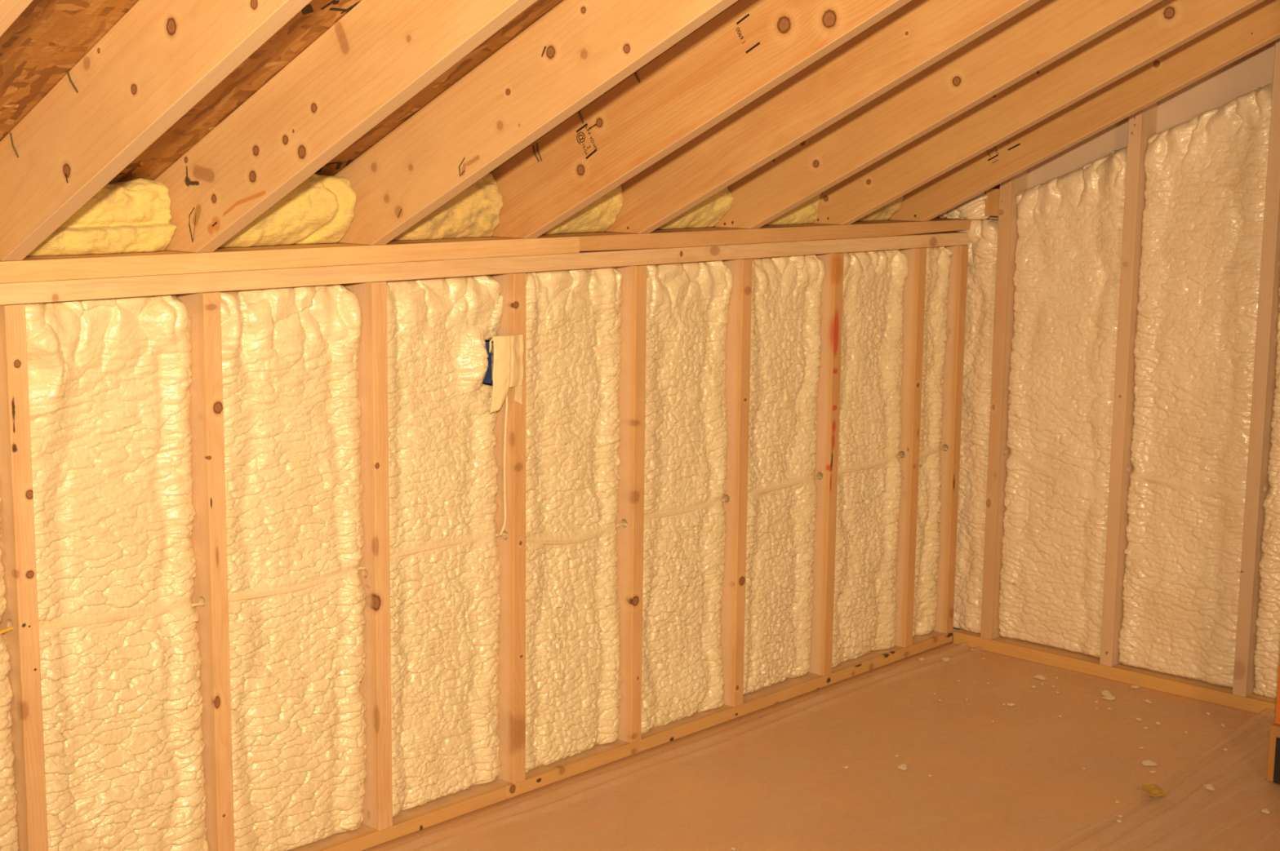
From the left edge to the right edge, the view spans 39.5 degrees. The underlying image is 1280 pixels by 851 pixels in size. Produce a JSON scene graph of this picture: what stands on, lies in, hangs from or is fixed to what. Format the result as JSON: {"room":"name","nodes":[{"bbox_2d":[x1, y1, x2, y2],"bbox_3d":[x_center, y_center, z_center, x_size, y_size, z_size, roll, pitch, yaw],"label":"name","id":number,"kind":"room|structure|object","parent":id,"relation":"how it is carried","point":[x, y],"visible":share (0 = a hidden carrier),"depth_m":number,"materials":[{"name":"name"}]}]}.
{"room":"unfinished attic","nodes":[
{"label":"unfinished attic","id":0,"kind":"room"},
{"bbox_2d":[0,0,739,184],"bbox_3d":[0.870,-1.246,2.326,4.470,2.171,4.527,9,12,42],"label":"roof sheathing","id":1,"kind":"structure","parent":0,"point":[49,37],"depth_m":3.00,"materials":[{"name":"brown wood"}]},
{"bbox_2d":[0,0,33,36],"bbox_3d":[0.012,-0.989,1.409,4.240,2.211,0.038,9,12,42],"label":"rafter","id":2,"kind":"object","parent":1,"relation":"attached to","point":[10,10],"visible":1,"depth_m":2.23,"materials":[{"name":"brown wood"}]},
{"bbox_2d":[0,0,311,261],"bbox_3d":[0.276,-1.031,1.692,4.240,2.211,0.044,9,12,42],"label":"rafter","id":3,"kind":"object","parent":1,"relation":"attached to","point":[162,58],"visible":1,"depth_m":2.77,"materials":[{"name":"brown wood"}]},
{"bbox_2d":[153,0,537,253],"bbox_3d":[0.541,-1.073,1.976,4.240,2.211,0.038,9,12,42],"label":"rafter","id":4,"kind":"object","parent":1,"relation":"attached to","point":[380,54],"visible":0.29,"depth_m":3.05,"materials":[{"name":"brown wood"}]},
{"bbox_2d":[333,0,737,244],"bbox_3d":[0.825,-1.118,2.280,4.240,2.211,0.038,9,12,42],"label":"rafter","id":5,"kind":"object","parent":1,"relation":"attached to","point":[578,51],"visible":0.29,"depth_m":3.33,"materials":[{"name":"brown wood"}]},
{"bbox_2d":[490,0,911,238],"bbox_3d":[1.117,-1.165,2.592,4.240,2.211,0.044,9,12,42],"label":"rafter","id":6,"kind":"object","parent":1,"relation":"attached to","point":[751,47],"visible":1,"depth_m":3.63,"materials":[{"name":"brown wood"}]},
{"bbox_2d":[604,0,1039,233],"bbox_3d":[1.371,-1.205,2.864,4.240,2.211,0.044,9,12,42],"label":"rafter","id":7,"kind":"object","parent":1,"relation":"attached to","point":[918,34],"visible":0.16,"depth_m":3.86,"materials":[{"name":"brown wood"}]},
{"bbox_2d":[714,0,1162,228],"bbox_3d":[1.653,-1.250,3.167,4.240,2.211,0.038,9,12,42],"label":"rafter","id":8,"kind":"object","parent":1,"relation":"attached to","point":[1046,31],"visible":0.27,"depth_m":4.14,"materials":[{"name":"brown wood"}]},
{"bbox_2d":[812,0,1265,224],"bbox_3d":[1.922,-1.292,3.454,4.240,2.211,0.038,9,12,42],"label":"rafter","id":9,"kind":"object","parent":1,"relation":"attached to","point":[1166,25],"visible":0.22,"depth_m":4.40,"materials":[{"name":"brown wood"}]},
{"bbox_2d":[888,0,1279,221],"bbox_3d":[2.180,-1.333,3.730,4.240,2.211,0.039,9,12,42],"label":"rafter","id":10,"kind":"object","parent":1,"relation":"attached to","point":[1258,26],"visible":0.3,"depth_m":4.69,"materials":[{"name":"brown wood"}]},
{"bbox_2d":[362,635,1279,850],"bbox_3d":[0.787,1.218,2.205,4.540,0.050,5.307,9,12,42],"label":"floor","id":11,"kind":"structure","parent":0,"point":[773,778],"depth_m":4.31,"materials":[{"name":"brown wood"}]},
{"bbox_2d":[286,631,952,850],"bbox_3d":[-0.553,0.874,3.964,0.140,0.031,4.317,9,12,42],"label":"plate","id":12,"kind":"object","parent":11,"relation":"on","point":[476,797],"visible":0.49,"depth_m":4.36,"materials":[{"name":"beige wood"}]},
{"bbox_2d":[0,304,48,850],"bbox_3d":[-1.142,0.368,3.231,0.140,1.186,0.038,9,12,42],"label":"stud","id":13,"kind":"object","parent":12,"relation":"on","point":[17,541],"visible":0.96,"depth_m":3.17,"materials":[{"name":"beige wood"}]},
{"bbox_2d":[0,626,13,634],"bbox_3d":[-1.222,0.386,3.078,0.024,0.023,0.349,9,12,42],"label":"electrical cable","id":14,"kind":"object","parent":13,"relation":"attached to","point":[10,628],"visible":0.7,"depth_m":3.17,"materials":[{"name":"yellow plastic"}]},
{"bbox_2d":[176,292,234,850],"bbox_3d":[-0.870,0.325,3.522,0.140,1.186,0.038,9,12,42],"label":"stud","id":15,"kind":"object","parent":12,"relation":"on","point":[209,539],"visible":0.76,"depth_m":3.47,"materials":[{"name":"beige wood"}]},
{"bbox_2d":[39,447,948,630],"bbox_3d":[-0.093,0.230,4.308,0.021,0.081,3.022,9,12,42],"label":"electrical cable","id":16,"kind":"object","parent":15,"relation":"attached to","point":[65,626],"visible":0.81,"depth_m":3.89,"materials":[{"name":"beige plastic"}]},
{"bbox_2d":[341,281,392,831],"bbox_3d":[-0.595,0.281,3.816,0.140,1.186,0.038,9,12,42],"label":"stud","id":17,"kind":"object","parent":12,"relation":"on","point":[372,361],"visible":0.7,"depth_m":3.77,"materials":[{"name":"brown wood"}]},
{"bbox_2d":[0,231,968,305],"bbox_3d":[-0.540,-0.331,3.772,0.140,0.037,4.317,9,12,42],"label":"plate","id":18,"kind":"object","parent":17,"relation":"on","point":[17,293],"visible":0.77,"depth_m":3.76,"materials":[{"name":"brown wood"}]},
{"bbox_2d":[0,234,579,283],"bbox_3d":[-1.097,-0.280,3.169,0.140,0.038,2.674,9,12,42],"label":"plate","id":19,"kind":"object","parent":18,"relation":"on","point":[72,267],"visible":0.79,"depth_m":3.48,"materials":[{"name":"brown wood"}]},
{"bbox_2d":[26,178,177,256],"bbox_3d":[-1.017,-0.384,3.267,0.102,0.138,0.346,9,12,42],"label":"insulation","id":20,"kind":"object","parent":19,"relation":"on","point":[134,215],"visible":0.6,"depth_m":3.29},
{"bbox_2d":[218,173,355,248],"bbox_3d":[-0.738,-0.431,3.554,0.117,0.147,0.376,9,12,42],"label":"insulation","id":21,"kind":"object","parent":19,"relation":"on","point":[320,210],"visible":0.53,"depth_m":3.58},
{"bbox_2d":[391,173,502,240],"bbox_3d":[-0.458,-0.482,3.870,0.093,0.154,0.391,9,12,42],"label":"insulation","id":22,"kind":"object","parent":19,"relation":"on","point":[474,212],"visible":0.41,"depth_m":3.92},
{"bbox_2d":[549,217,971,251],"bbox_3d":[0.372,-0.514,4.747,0.140,0.038,1.660,9,12,42],"label":"plate","id":23,"kind":"object","parent":18,"relation":"on","point":[713,236],"visible":0.73,"depth_m":4.58,"materials":[{"name":"brown wood"}]},
{"bbox_2d":[542,185,622,235],"bbox_3d":[-0.176,-0.524,4.156,0.114,0.154,0.333,9,12,42],"label":"insulation","id":24,"kind":"object","parent":23,"relation":"on","point":[599,215],"visible":0.21,"depth_m":4.20},
{"bbox_2d":[656,186,733,229],"bbox_3d":[0.089,-0.562,4.445,0.109,0.144,0.371,9,12,42],"label":"insulation","id":25,"kind":"object","parent":23,"relation":"on","point":[708,213],"visible":0.3,"depth_m":4.50},
{"bbox_2d":[764,193,821,225],"bbox_3d":[0.358,-0.607,4.744,0.094,0.145,0.354,9,12,42],"label":"insulation","id":26,"kind":"object","parent":23,"relation":"on","point":[806,212],"visible":0.22,"depth_m":4.80},
{"bbox_2d":[857,195,903,221],"bbox_3d":[0.622,-0.651,5.024,0.096,0.150,0.338,9,12,42],"label":"insulation","id":27,"kind":"object","parent":23,"relation":"on","point":[886,212],"visible":0.15,"depth_m":5.09},
{"bbox_2d":[935,191,990,219],"bbox_3d":[0.954,-0.693,5.342,0.265,0.140,0.119,9,12,42],"label":"foam","id":28,"kind":"object","parent":23,"relation":"on","point":[974,208],"visible":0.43,"depth_m":5.27,"materials":[{"name":"beige plastic"}]},
{"bbox_2d":[489,272,525,784],"bbox_3d":[-0.325,0.238,4.106,0.140,1.186,0.038,9,12,42],"label":"stud","id":29,"kind":"object","parent":12,"relation":"on","point":[511,705],"visible":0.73,"depth_m":4.07,"materials":[{"name":"brown wood"}]},
{"bbox_2d":[482,334,524,413],"bbox_3d":[-0.316,-0.120,3.977,0.086,0.174,0.105,9,12,42],"label":"electrical box","id":30,"kind":"object","parent":29,"relation":"attached to","point":[508,371],"visible":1,"depth_m":3.94,"materials":[{"name":"blue plastic"}]},
{"bbox_2d":[498,395,508,536],"bbox_3d":[-0.306,0.074,4.023,0.023,0.359,0.019,9,12,42],"label":"electrical cable","id":31,"kind":"object","parent":29,"relation":"attached to","point":[507,397],"visible":0.91,"depth_m":4.03,"materials":[{"name":"beige plastic"}]},
{"bbox_2d":[615,265,646,743],"bbox_3d":[-0.054,0.195,4.396,0.140,1.186,0.038,9,12,42],"label":"stud","id":32,"kind":"object","parent":12,"relation":"on","point":[632,384],"visible":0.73,"depth_m":4.35,"materials":[{"name":"brown wood"}]},
{"bbox_2d":[720,258,752,707],"bbox_3d":[0.217,0.152,4.686,0.140,1.186,0.038,9,12,42],"label":"stud","id":33,"kind":"object","parent":12,"relation":"on","point":[738,344],"visible":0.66,"depth_m":4.63,"materials":[{"name":"brown wood"}]},
{"bbox_2d":[808,253,844,676],"bbox_3d":[0.484,0.110,4.972,0.140,1.186,0.038,9,12,42],"label":"stud","id":34,"kind":"object","parent":12,"relation":"on","point":[827,426],"visible":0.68,"depth_m":4.92,"materials":[{"name":"brown wood"}]},
{"bbox_2d":[894,247,926,648],"bbox_3d":[0.757,0.067,5.264,0.140,1.186,0.038,9,12,42],"label":"stud","id":35,"kind":"object","parent":12,"relation":"on","point":[915,282],"visible":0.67,"depth_m":5.21,"materials":[{"name":"brown wood"}]},
{"bbox_2d":[933,244,968,634],"bbox_3d":[0.906,0.043,5.424,0.140,1.186,0.038,9,12,42],"label":"stud","id":36,"kind":"object","parent":12,"relation":"on","point":[953,379],"visible":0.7,"depth_m":5.37,"materials":[{"name":"brown wood"}]},
{"bbox_2d":[952,629,1276,717],"bbox_3d":[2.426,0.872,4.215,3.900,0.038,0.089,9,12,42],"label":"plate","id":37,"kind":"object","parent":11,"relation":"on","point":[1201,691],"visible":0.8,"depth_m":5.12,"materials":[{"name":"beige wood"}]},
{"bbox_2d":[980,169,1027,639],"bbox_3d":[1.088,-0.107,5.319,0.038,1.518,0.089,9,12,42],"label":"stud","id":38,"kind":"object","parent":37,"relation":"on","point":[1007,234],"visible":0.64,"depth_m":5.29,"materials":[{"name":"brown wood"}]},
{"bbox_2d":[985,188,999,216],"bbox_3d":[1.055,-0.659,5.254,0.048,0.080,0.060,9,12,42],"label":"wood block","id":39,"kind":"object","parent":38,"relation":"attached to","point":[992,202],"visible":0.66,"depth_m":5.23,"materials":[{"name":"brown wood"}]},
{"bbox_2d":[1099,102,1157,666],"bbox_3d":[1.382,-0.156,5.037,0.038,1.711,0.089,9,12,42],"label":"stud","id":40,"kind":"object","parent":37,"relation":"on","point":[1142,124],"visible":0.68,"depth_m":5.01,"materials":[{"name":"brown wood"}]},
{"bbox_2d":[1232,38,1279,697],"bbox_3d":[1.678,-0.206,4.753,0.038,1.905,0.089,9,12,42],"label":"stud","id":41,"kind":"object","parent":37,"relation":"on","point":[1257,488],"visible":0.93,"depth_m":4.75,"materials":[{"name":"brown wood"}]},
{"bbox_3d":[0.763,1.146,2.429,3.890,0.018,4.814,9,12,42],"label":"plastic sheet","id":42,"kind":"object","parent":11,"relation":"on","visible":0},
{"bbox_2d":[897,764,906,770],"bbox_3d":[0.645,0.841,4.385,0.025,0.004,0.042,1,9,0],"label":"scrap","id":43,"kind":"object","parent":42,"relation":"on","point":[903,766],"visible":1,"depth_m":4.38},
{"bbox_2d":[941,657,949,661],"bbox_3d":[0.907,0.694,5.286,0.026,0.004,0.034,1,9,0],"label":"scrap","id":44,"kind":"object","parent":42,"relation":"on","point":[943,659],"visible":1,"depth_m":5.28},
{"bbox_2d":[1034,675,1046,679],"bbox_3d":[1.153,0.726,5.139,0.032,0.004,0.048,1,9,0],"label":"scrap","id":45,"kind":"object","parent":42,"relation":"on","point":[1039,677],"visible":1,"depth_m":5.14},
{"bbox_2d":[1101,689,1111,696],"bbox_3d":[1.306,0.751,4.990,0.028,0.004,0.069,1,9,0],"label":"scrap","id":46,"kind":"object","parent":42,"relation":"on","point":[1105,693],"visible":1,"depth_m":4.99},
{"bbox_2d":[1102,696,1115,700],"bbox_3d":[1.306,0.757,4.954,0.042,0.004,0.032,-3,10,-21],"label":"scrap","id":47,"kind":"object","parent":42,"relation":"on","point":[1108,698],"visible":1,"depth_m":4.95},
{"bbox_2d":[1142,760,1156,765],"bbox_3d":[1.265,0.840,4.434,0.036,0.004,0.041,1,9,0],"label":"scrap","id":48,"kind":"object","parent":42,"relation":"on","point":[1147,762],"visible":1,"depth_m":4.43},
{"bbox_2d":[1147,747,1268,850],"bbox_3d":[1.763,1.068,2.926,2.705,0.031,2.712,9,12,42],"label":"plastic sheet","id":49,"kind":"object","parent":42,"relation":"on","point":[1256,755],"visible":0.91,"depth_m":4.20,"materials":[{"name":"beige"}]},
{"bbox_2d":[1142,784,1168,796],"bbox_3d":[1.211,0.860,4.194,0.048,0.006,0.072,0,9,-2],"label":"scrap","id":50,"kind":"object","parent":49,"relation":"on","point":[1153,790],"visible":1,"depth_m":4.19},
{"bbox_2d":[1204,783,1214,791],"bbox_3d":[1.357,0.863,4.250,0.023,0.004,0.046,1,9,0],"label":"scrap","id":51,"kind":"object","parent":49,"relation":"on","point":[1208,786],"visible":1,"depth_m":4.25,"materials":[{"name":"beige"}]},
{"bbox_2d":[1261,808,1270,813],"bbox_3d":[1.443,0.890,4.112,0.020,0.004,0.029,1,9,0],"label":"scrap","id":52,"kind":"object","parent":49,"relation":"on","point":[1264,811],"visible":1,"depth_m":4.11,"materials":[{"name":"beige"}]},
{"bbox_2d":[1266,657,1279,784],"bbox_3d":[1.610,-0.074,4.142,0.138,1.887,0.122,9,12,42],"label":"support post","id":53,"kind":"object","parent":49,"relation":"on","point":[1273,755],"visible":1,"depth_m":4.27,"materials":[{"name":"black wood"}]},
{"bbox_2d":[952,40,1275,634],"bbox_3d":[2.615,-0.884,3.852,4.540,3.626,0.012,9,12,42],"label":"wall","id":54,"kind":"structure","parent":0,"point":[1255,70],"depth_m":4.90,"materials":[{"name":"brown wood"}]},
{"bbox_2d":[949,218,998,634],"bbox_3d":[0.990,0.004,5.433,0.232,1.262,0.080,9,12,42],"label":"foam","id":55,"kind":"object","parent":54,"relation":"attached to","point":[983,233],"visible":0.45,"depth_m":5.38,"materials":[{"name":"beige plastic"}]},
{"bbox_2d":[997,146,1127,658],"bbox_3d":[1.232,-0.070,5.186,0.360,1.491,0.095,9,12,42],"label":"foam","id":56,"kind":"object","parent":54,"relation":"attached to","point":[1068,259],"visible":0.99,"depth_m":5.18,"materials":[{"name":"beige plastic"}]},
{"bbox_2d":[1117,83,1272,688],"bbox_3d":[1.531,-0.108,4.909,0.362,1.659,0.083,9,12,42],"label":"foam","id":57,"kind":"object","parent":54,"relation":"attached to","point":[1202,220],"visible":1,"depth_m":4.90,"materials":[{"name":"beige plastic"}]},
{"bbox_2d":[1253,280,1279,699],"bbox_3d":[1.851,-0.180,4.602,0.423,1.905,0.079,9,12,42],"label":"foam","id":58,"kind":"object","parent":54,"relation":"attached to","point":[1267,651],"visible":1,"depth_m":4.79,"materials":[{"name":"beige plastic"}]},
{"bbox_3d":[-0.607,0.246,3.914,0.012,1.300,4.507,9,12,42],"label":"wall","id":59,"kind":"structure","parent":0,"visible":0},
{"bbox_2d":[0,497,18,850],"bbox_3d":[-1.289,0.390,3.082,0.129,1.185,0.381,9,12,42],"label":"foam","id":60,"kind":"object","parent":59,"relation":"attached to","point":[9,833],"visible":1,"depth_m":3.20,"materials":[{"name":"beige plastic"}]},
{"bbox_2d":[21,294,208,850],"bbox_3d":[-1.004,0.347,3.374,0.146,1.185,0.361,9,12,42],"label":"foam","id":61,"kind":"object","parent":59,"relation":"attached to","point":[109,380],"visible":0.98,"depth_m":3.33,"materials":[{"name":"beige plastic"}]},
{"bbox_2d":[217,284,367,850],"bbox_3d":[-0.731,0.303,3.667,0.146,1.185,0.366,9,12,42],"label":"foam","id":62,"kind":"object","parent":59,"relation":"attached to","point":[294,486],"visible":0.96,"depth_m":3.64,"materials":[{"name":"beige plastic"}]},
{"bbox_2d":[386,275,503,817],"bbox_3d":[-0.458,0.260,3.959,0.146,1.185,0.359,9,12,42],"label":"foam","id":63,"kind":"object","parent":59,"relation":"attached to","point":[443,468],"visible":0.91,"depth_m":3.93,"materials":[{"name":"beige plastic"}]},
{"bbox_2d":[525,266,622,773],"bbox_3d":[-0.191,0.216,4.252,0.136,1.185,0.360,9,12,42],"label":"foam","id":64,"kind":"object","parent":59,"relation":"attached to","point":[574,317],"visible":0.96,"depth_m":4.22,"materials":[{"name":"beige plastic"}]},
{"bbox_2d":[640,260,733,734],"bbox_3d":[0.078,0.173,4.544,0.130,1.185,0.361,9,12,42],"label":"foam","id":65,"kind":"object","parent":59,"relation":"attached to","point":[686,441],"visible":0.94,"depth_m":4.52,"materials":[{"name":"beige plastic"}]},
{"bbox_2d":[742,254,826,695],"bbox_3d":[0.348,0.131,4.832,0.133,1.185,0.354,9,12,42],"label":"foam","id":66,"kind":"object","parent":59,"relation":"attached to","point":[785,348],"visible":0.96,"depth_m":4.80,"materials":[{"name":"beige plastic"}]},
{"bbox_2d":[831,248,909,668],"bbox_3d":[0.617,0.088,5.121,0.131,1.185,0.362,9,12,42],"label":"foam","id":67,"kind":"object","parent":59,"relation":"attached to","point":[868,502],"visible":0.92,"depth_m":5.10,"materials":[{"name":"beige plastic"}]},
{"bbox_2d":[912,246,952,636],"bbox_3d":[0.828,0.054,5.347,0.130,1.185,0.181,9,12,42],"label":"foam","id":68,"kind":"object","parent":59,"relation":"attached to","point":[939,262],"visible":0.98,"depth_m":5.32,"materials":[{"name":"beige plastic"}]}
]}

